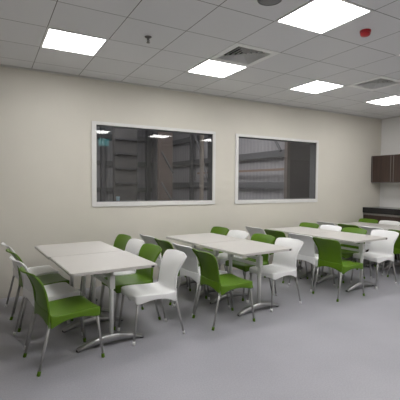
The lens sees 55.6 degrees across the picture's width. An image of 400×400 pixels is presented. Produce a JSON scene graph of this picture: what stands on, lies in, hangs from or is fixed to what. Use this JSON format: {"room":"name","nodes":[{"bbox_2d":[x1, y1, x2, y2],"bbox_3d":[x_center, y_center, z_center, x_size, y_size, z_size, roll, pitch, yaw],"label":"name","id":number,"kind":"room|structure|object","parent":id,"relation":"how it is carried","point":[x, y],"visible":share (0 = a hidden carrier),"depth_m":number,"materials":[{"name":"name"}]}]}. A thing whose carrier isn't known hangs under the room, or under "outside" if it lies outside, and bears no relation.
{"room":"break room","nodes":[
{"label":"break room","id":0,"kind":"room"},
{"bbox_2d":[113,128,137,200],"bbox_3d":[-3.090,-2.654,15.695,0.960,7.000,0.400,-1,3,-29],"label":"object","id":1,"kind":"structure","parent":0,"point":[125,153],"depth_m":15.63,"materials":[{"name":"grey"}]},
{"bbox_2d":[96,126,157,200],"bbox_3d":[-7.242,-2.797,18.557,11.500,7.000,0.550,-1,3,-29],"label":"wall","id":2,"kind":"structure","parent":0,"point":[147,150],"depth_m":20.75,"materials":[{"name":"metal"}]},
{"bbox_2d":[157,132,173,200],"bbox_3d":[-1.469,-2.668,16.371,0.618,7.000,0.400,-1,3,-29],"label":"pier","id":3,"kind":"object","parent":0,"point":[165,139],"visible":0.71,"depth_m":16.31,"materials":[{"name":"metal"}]},
{"bbox_2d":[0,66,381,298],"bbox_3d":[-0.483,-0.255,6.115,10.720,3.200,0.160,-1,3,-29],"label":"wall","id":4,"kind":"structure","parent":0,"point":[46,119],"depth_m":5.65,"materials":[{"name":"beige paint"}]},
{"bbox_2d":[92,121,215,206],"bbox_3d":[-0.682,-0.529,5.983,2.063,1.224,0.176,-1,3,-29],"label":"window","id":5,"kind":"structure","parent":4,"relation":"in","point":[211,135],"depth_m":5.91,"materials":[{"name":"metal"},{"name":"white painted metal"}]},
{"bbox_2d":[0,64,381,119],"bbox_3d":[-0.427,-1.740,5.977,10.320,0.020,0.022,-1,3,-29],"label":"trim","id":6,"kind":"structure","parent":4,"relation":"attached to","point":[3,65],"depth_m":5.91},
{"bbox_2d":[235,134,318,203],"bbox_3d":[1.448,-0.560,7.170,2.000,1.224,0.176,-1,3,-29],"label":"window","id":7,"kind":"structure","parent":4,"relation":"in","point":[314,148],"depth_m":7.24,"materials":[{"name":"grey metal"}]},
{"bbox_2d":[0,257,399,399],"bbox_3d":[1.164,1.424,3.205,10.720,0.100,6.750,-1,3,-29],"label":"floor","id":8,"kind":"structure","parent":0,"point":[321,347],"depth_m":3.44,"materials":[{"name":"plastic"}]},
{"bbox_2d":[1,242,58,316],"bbox_3d":[-2.026,0.897,4.543,0.621,0.799,0.449,-1,3,-37],"label":"chair","id":9,"kind":"object","parent":8,"relation":"on","point":[45,269],"visible":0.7,"depth_m":4.55,"materials":[{"name":"white plastic"}]},
{"bbox_2d":[6,248,73,331],"bbox_3d":[-1.752,0.916,4.113,0.621,0.799,0.449,-1,3,-37],"label":"chair","id":10,"kind":"object","parent":8,"relation":"on","point":[46,279],"visible":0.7,"depth_m":4.12,"materials":[{"name":"green plastic"}]},
{"bbox_2d":[9,256,82,349],"bbox_3d":[-1.511,0.934,3.708,0.621,0.799,0.449,-1,3,-39],"label":"chair","id":11,"kind":"object","parent":8,"relation":"on","point":[60,290],"visible":0.79,"depth_m":3.65,"materials":[{"name":"white plastic"}]},
{"bbox_2d":[19,266,104,376],"bbox_3d":[-1.191,0.955,3.236,0.621,0.799,0.449,-1,3,-39],"label":"chair","id":12,"kind":"object","parent":8,"relation":"on","point":[54,313],"visible":1,"depth_m":3.16,"materials":[{"name":"green plastic"}]},
{"bbox_2d":[35,241,122,311],"bbox_3d":[-1.443,0.934,4.472,0.810,0.740,0.862,-1,3,-33],"label":"table","id":13,"kind":"object","parent":8,"relation":"on","point":[66,249],"visible":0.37,"depth_m":4.37,"materials":[{"name":"white laminate"}]},
{"bbox_2d":[50,251,156,352],"bbox_3d":[-0.969,0.966,3.752,0.810,0.740,0.862,-1,3,-33],"label":"table","id":14,"kind":"object","parent":8,"relation":"on","point":[105,263],"visible":0.94,"depth_m":3.58,"materials":[{"name":"white laminate"}]},
{"bbox_2d":[80,234,131,300],"bbox_3d":[-1.239,0.883,5.039,0.621,0.799,0.449,-1,3,-35],"label":"chair","id":15,"kind":"object","parent":8,"relation":"on","point":[121,240],"visible":0.29,"depth_m":5.16,"materials":[{"name":"green plastic"}]},
{"bbox_2d":[88,239,144,306],"bbox_3d":[-1.003,0.902,4.614,0.621,0.799,0.449,-1,3,-34],"label":"chair","id":16,"kind":"object","parent":8,"relation":"on","point":[133,246],"visible":0.38,"depth_m":4.63,"materials":[{"name":"white plastic"}]},
{"bbox_2d":[100,243,161,329],"bbox_3d":[-0.757,0.920,4.209,0.621,0.799,0.449,-1,3,-36],"label":"chair","id":17,"kind":"object","parent":8,"relation":"on","point":[150,252],"visible":0.67,"depth_m":4.21,"materials":[{"name":"green plastic"}]},
{"bbox_2d":[117,249,186,345],"bbox_3d":[-0.469,0.937,3.833,0.621,0.799,0.449,-1,3,-32],"label":"chair","id":18,"kind":"object","parent":8,"relation":"on","point":[172,261],"visible":1,"depth_m":3.81,"materials":[{"name":"white plastic"}]},
{"bbox_2d":[140,234,188,289],"bbox_3d":[-0.525,0.875,5.394,0.621,0.799,0.449,-1,3,-36],"label":"chair","id":19,"kind":"object","parent":8,"relation":"on","point":[147,239],"visible":0.34,"depth_m":5.19,"materials":[{"name":"white plastic"}]},
{"bbox_2d":[154,238,206,304],"bbox_3d":[-0.274,0.893,4.988,0.621,0.799,0.449,-1,3,-32],"label":"chair","id":20,"kind":"object","parent":8,"relation":"on","point":[163,244],"visible":0.36,"depth_m":4.88,"materials":[{"name":"green plastic"}]},
{"bbox_2d":[172,243,229,315],"bbox_3d":[-0.003,0.910,4.589,0.621,0.799,0.449,-1,3,-35],"label":"chair","id":21,"kind":"object","parent":8,"relation":"on","point":[190,268],"visible":0.66,"depth_m":4.43,"materials":[{"name":"white plastic"}]},
{"bbox_2d":[166,233,244,295],"bbox_3d":[0.064,0.907,5.425,0.810,0.740,0.862,-1,3,-34],"label":"table","id":22,"kind":"object","parent":8,"relation":"on","point":[194,240],"visible":0.44,"depth_m":5.33,"materials":[{"name":"white laminate"}]},
{"bbox_2d":[185,226,228,276],"bbox_3d":[0.129,0.852,6.105,0.621,0.799,0.449,-1,3,-34],"label":"chair","id":23,"kind":"object","parent":8,"relation":"on","point":[217,230],"visible":0.28,"depth_m":6.21,"materials":[{"name":"green plastic"}]},
{"bbox_2d":[192,248,254,330],"bbox_3d":[0.239,0.928,4.179,0.621,0.799,0.449,-1,3,-30],"label":"chair","id":24,"kind":"object","parent":8,"relation":"on","point":[209,270],"visible":1,"depth_m":4.07,"materials":[{"name":"green plastic"}]},
{"bbox_2d":[217,230,248,274],"bbox_3d":[0.379,0.872,5.647,0.621,0.799,0.449,-1,3,-34],"label":"chair","id":25,"kind":"object","parent":8,"relation":"on","point":[222,257],"visible":0.43,"depth_m":5.68,"materials":[{"name":"white plastic"}]},
{"bbox_2d":[199,239,291,315],"bbox_3d":[0.549,0.939,4.712,0.810,0.740,0.862,-1,3,-34],"label":"table","id":26,"kind":"object","parent":8,"relation":"on","point":[242,248],"visible":0.91,"depth_m":4.54,"materials":[{"name":"white laminate"}]},
{"bbox_2d":[225,234,274,300],"bbox_3d":[0.685,0.891,5.214,0.621,0.799,0.449,-1,3,-34],"label":"chair","id":27,"kind":"object","parent":8,"relation":"on","point":[264,238],"visible":0.53,"depth_m":5.18,"materials":[{"name":"green plastic"}]},
{"bbox_2d":[245,226,268,276],"bbox_3d":[1.111,0.844,6.497,0.621,0.799,0.449,-1,3,-34],"label":"chair","id":28,"kind":"object","parent":8,"relation":"on","point":[251,230],"visible":0.24,"depth_m":6.34,"materials":[{"name":"white plastic"}]},
{"bbox_2d":[246,237,302,311],"bbox_3d":[0.963,0.909,4.813,0.621,0.799,0.449,-1,3,-36],"label":"chair","id":29,"kind":"object","parent":8,"relation":"on","point":[283,263],"visible":0.96,"depth_m":4.81,"materials":[{"name":"white plastic"}]},
{"bbox_2d":[264,229,307,282],"bbox_3d":[1.366,0.862,6.081,0.621,0.799,0.449,-1,3,-32],"label":"chair","id":30,"kind":"object","parent":8,"relation":"on","point":[277,234],"visible":0.25,"depth_m":5.97,"materials":[{"name":"green plastic"}]},
{"bbox_2d":[269,226,336,278],"bbox_3d":[1.734,0.879,6.462,0.810,0.740,0.862,-1,3,-33],"label":"table","id":31,"kind":"object","parent":8,"relation":"on","point":[296,230],"visible":0.41,"depth_m":6.35,"materials":[{"name":"white laminate"}]},
{"bbox_2d":[296,222,318,267],"bbox_3d":[1.829,0.831,6.953,0.621,0.799,0.449,-1,3,-33],"label":"chair","id":32,"kind":"object","parent":8,"relation":"on","point":[303,224],"visible":0.18,"depth_m":7.06,"materials":[{"name":"green plastic"}]},
{"bbox_2d":[288,233,335,291],"bbox_3d":[1.645,0.882,5.628,0.621,0.799,0.449,-1,3,-35],"label":"chair","id":33,"kind":"object","parent":8,"relation":"on","point":[307,253],"visible":0.62,"depth_m":5.46,"materials":[{"name":"white plastic"}]},
{"bbox_2d":[299,225,341,276],"bbox_3d":[2.091,0.849,6.545,0.621,0.799,0.449,-1,3,-33],"label":"chair","id":34,"kind":"object","parent":8,"relation":"on","point":[326,227],"visible":0.28,"depth_m":6.59,"materials":[{"name":"white plastic"}]},
{"bbox_2d":[317,221,352,261],"bbox_3d":[2.643,0.816,7.475,0.621,0.799,0.449,-1,3,-30],"label":"chair","id":35,"kind":"object","parent":8,"relation":"on","point":[319,223],"visible":0.19,"depth_m":7.38,"materials":[{"name":"white plastic"}]},
{"bbox_2d":[312,237,364,301],"bbox_3d":[1.876,0.901,5.175,0.621,0.799,0.449,-1,3,-31],"label":"chair","id":36,"kind":"object","parent":8,"relation":"on","point":[329,251],"visible":1,"depth_m":5.05,"materials":[{"name":"green plastic"}]},
{"bbox_2d":[321,227,366,282],"bbox_3d":[2.345,0.866,6.149,0.621,0.799,0.449,-1,3,-33],"label":"chair","id":37,"kind":"object","parent":8,"relation":"on","point":[345,254],"visible":0.44,"depth_m":6.17,"materials":[{"name":"green plastic"}]},
{"bbox_2d":[307,231,387,291],"bbox_3d":[2.200,0.911,5.737,0.810,0.740,0.862,-1,3,-33],"label":"table","id":38,"kind":"object","parent":8,"relation":"on","point":[347,238],"visible":0.85,"depth_m":5.57,"materials":[{"name":"white laminate"}]},
{"bbox_2d":[337,224,375,269],"bbox_3d":[2.894,0.835,7.041,0.621,0.799,0.449,-1,3,-32],"label":"chair","id":39,"kind":"object","parent":8,"relation":"on","point":[340,225],"visible":0.23,"depth_m":6.90,"materials":[{"name":"green plastic"}]},
{"bbox_2d":[334,222,396,265],"bbox_3d":[3.236,0.851,7.451,0.810,0.740,0.862,-1,3,-31],"label":"table","id":40,"kind":"object","parent":8,"relation":"on","point":[359,224],"visible":0.18,"depth_m":7.43,"materials":[{"name":"white laminate"}]},
{"bbox_2d":[358,218,377,260],"bbox_3d":[3.355,0.804,7.921,0.621,0.799,0.449,-1,3,-31],"label":"chair","id":41,"kind":"object","parent":8,"relation":"on","point":[362,219],"visible":0.25,"depth_m":8.04,"materials":[{"name":"green plastic"}]},
{"bbox_2d":[350,230,398,288],"bbox_3d":[2.693,0.882,5.828,0.621,0.799,0.449,-1,3,-34],"label":"chair","id":42,"kind":"object","parent":8,"relation":"on","point":[379,251],"visible":0.94,"depth_m":5.84,"materials":[{"name":"white plastic"}]},
{"bbox_2d":[361,226,399,275],"bbox_3d":[3.151,0.854,6.615,0.621,0.799,0.449,-1,3,-29],"label":"chair","id":43,"kind":"object","parent":8,"relation":"on","point":[369,229],"visible":0.25,"depth_m":6.56,"materials":[{"name":"white plastic"}]},
{"bbox_2d":[363,213,399,259],"bbox_3d":[4.032,0.748,8.068,0.552,0.910,0.898,-1,3,-29],"label":"base cabinet","id":44,"kind":"object","parent":8,"relation":"on","point":[379,217],"visible":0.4,"depth_m":7.90,"materials":[{"name":"brown wood"}]},
{"bbox_2d":[377,226,399,268],"bbox_3d":[3.683,0.884,6.713,0.810,0.740,0.862,-1,3,-31],"label":"table","id":45,"kind":"object","parent":8,"relation":"on","point":[389,227],"visible":0.38,"depth_m":6.92,"materials":[{"name":"white plastic"}]},
{"bbox_2d":[379,220,399,264],"bbox_3d":[3.601,0.822,7.515,0.621,0.799,0.449,-1,3,-31],"label":"chair","id":46,"kind":"object","parent":8,"relation":"on","point":[387,222],"visible":0.26,"depth_m":7.60,"materials":[{"name":"white plastic"}]},
{"bbox_2d":[387,229,399,276],"bbox_3d":[3.403,0.873,6.180,0.621,0.799,0.449,-1,3,-33],"label":"chair","id":47,"kind":"object","parent":8,"relation":"on","point":[396,250],"visible":0.55,"depth_m":6.17,"materials":[{"name":"green plastic"}]},
{"bbox_3d":[4.470,0.782,7.282,0.552,0.910,0.898,-1,3,-29],"label":"base cabinet","id":48,"kind":"object","parent":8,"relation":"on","visible":0},
{"bbox_2d":[363,207,399,214],"bbox_3d":[4.245,0.246,7.649,0.575,0.120,1.800,-1,3,-29],"label":"countertop","id":49,"kind":"structure","parent":48,"relation":"on","point":[377,210],"depth_m":7.91,"materials":[{"name":"black stone"}]},
{"bbox_2d":[0,0,399,118],"bbox_3d":[1.175,-1.665,3.105,10.720,0.080,6.800,-1,3,-29],"label":"ceiling","id":50,"kind":"structure","parent":0,"point":[185,34],"depth_m":4.11,"materials":[{"name":"tile"}]},
{"bbox_2d":[40,27,108,55],"bbox_3d":[-1.357,-1.705,4.066,0.598,0.054,0.598,-1,3,-29],"label":"ceiling light","id":51,"kind":"object","parent":50,"relation":"attached to","point":[55,39],"visible":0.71,"depth_m":4.06,"materials":[{"name":"white plastic"}]},
{"bbox_2d":[186,59,247,77],"bbox_3d":[0.214,-1.728,4.943,0.598,0.054,0.598,-1,3,-29],"label":"ceiling light","id":52,"kind":"object","parent":50,"relation":"attached to","point":[213,68],"visible":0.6,"depth_m":4.93,"materials":[{"name":"white plastic"}]},
{"bbox_2d":[209,43,279,66],"bbox_3d":[0.507,-1.717,4.419,0.598,0.079,0.598,-1,3,-29],"label":"ceiling vent","id":53,"kind":"object","parent":50,"relation":"in","point":[238,53],"visible":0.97,"depth_m":4.44,"materials":[{"name":"grey metal"}]},
{"bbox_2d":[257,0,281,5],"bbox_3d":[0.567,-1.623,3.082,0.200,0.018,0.200,-1,3,-29],"label":"ceiling speaker","id":54,"kind":"object","parent":50,"relation":"attached to","point":[261,2],"visible":1,"depth_m":3.10},
{"bbox_2d":[288,80,344,93],"bbox_3d":[1.786,-1.750,5.820,0.598,0.054,0.598,-1,3,-29],"label":"ceiling light","id":55,"kind":"object","parent":50,"relation":"attached to","point":[314,87],"visible":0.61,"depth_m":5.83,"materials":[{"name":"white plastic"}]},
{"bbox_2d":[274,0,373,34],"bbox_3d":[1.091,-1.659,3.373,0.598,0.054,0.598,-1,3,-29],"label":"ceiling light","id":56,"kind":"object","parent":50,"relation":"attached to","point":[320,17],"visible":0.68,"depth_m":3.37,"materials":[{"name":"white plastic"}]},
{"bbox_2d":[360,28,370,36],"bbox_3d":[1.606,-1.623,3.683,0.104,0.067,0.104,-1,3,-29],"label":"fire alarm","id":57,"kind":"object","parent":50,"relation":"attached to","point":[364,32],"visible":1,"depth_m":3.65,"materials":[{"name":"red plastic"}]},
{"bbox_2d":[347,76,399,90],"bbox_3d":[2.603,-1.748,5.588,0.598,0.079,0.598,-1,3,-29],"label":"ceiling vent","id":58,"kind":"object","parent":50,"relation":"in","point":[380,82],"visible":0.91,"depth_m":5.60,"materials":[{"name":"grey metal"}]},
{"bbox_2d":[365,95,399,105],"bbox_3d":[3.358,-1.773,6.697,0.598,0.054,0.598,-1,3,-29],"label":"ceiling light","id":59,"kind":"object","parent":50,"relation":"attached to","point":[391,100],"visible":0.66,"depth_m":6.76,"materials":[{"name":"white plastic"}]},
{"bbox_2d":[157,133,284,199],"bbox_3d":[1.080,-2.603,15.195,0.445,7.000,14.340,-1,3,-29],"label":"wall","id":60,"kind":"structure","parent":0,"point":[261,162],"depth_m":14.34,"materials":[{"name":"metal"}]},
{"bbox_2d":[379,117,399,207],"bbox_3d":[5.764,-0.191,5.675,0.160,3.200,6.700,-1,3,-29],"label":"wall","id":61,"kind":"structure","parent":0,"point":[390,130],"depth_m":8.32,"materials":[{"name":"white paint"}]},
{"bbox_2d":[371,155,392,182],"bbox_3d":[4.043,-0.664,8.241,0.328,0.594,0.498,-1,3,-29],"label":"upper cabinet","id":62,"kind":"object","parent":61,"relation":"attached to","point":[381,166],"visible":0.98,"depth_m":8.16,"materials":[{"name":"brown wood"}]},
{"bbox_2d":[392,154,399,182],"bbox_3d":[4.286,-0.645,7.805,0.328,0.594,0.498,-1,3,-29],"label":"upper cabinet","id":63,"kind":"object","parent":61,"relation":"attached to","point":[396,158],"visible":1,"depth_m":7.86,"materials":[{"name":"brown wood"}]},
{"bbox_3d":[-3.885,1.014,12.637,11.700,0.100,14.440,-1,3,-29],"label":"floor","id":64,"kind":"structure","parent":0,"visible":0},
{"bbox_2d":[199,135,203,199],"bbox_3d":[0.042,-2.273,6.641,0.076,7.000,0.076,-1,3,-29],"label":"vertical pipe","id":65,"kind":"object","parent":64,"relation":"on","point":[201,169],"visible":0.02,"depth_m":6.68,"materials":[{"name":"grey metal"}]},
{"bbox_2d":[284,142,309,198],"bbox_3d":[2.841,-1.018,10.883,0.990,4.200,0.120,-1,3,-29],"label":"partition panel","id":66,"kind":"object","parent":64,"relation":"on","point":[297,155],"visible":0.24,"depth_m":10.80,"materials":[{"name":"brown"}]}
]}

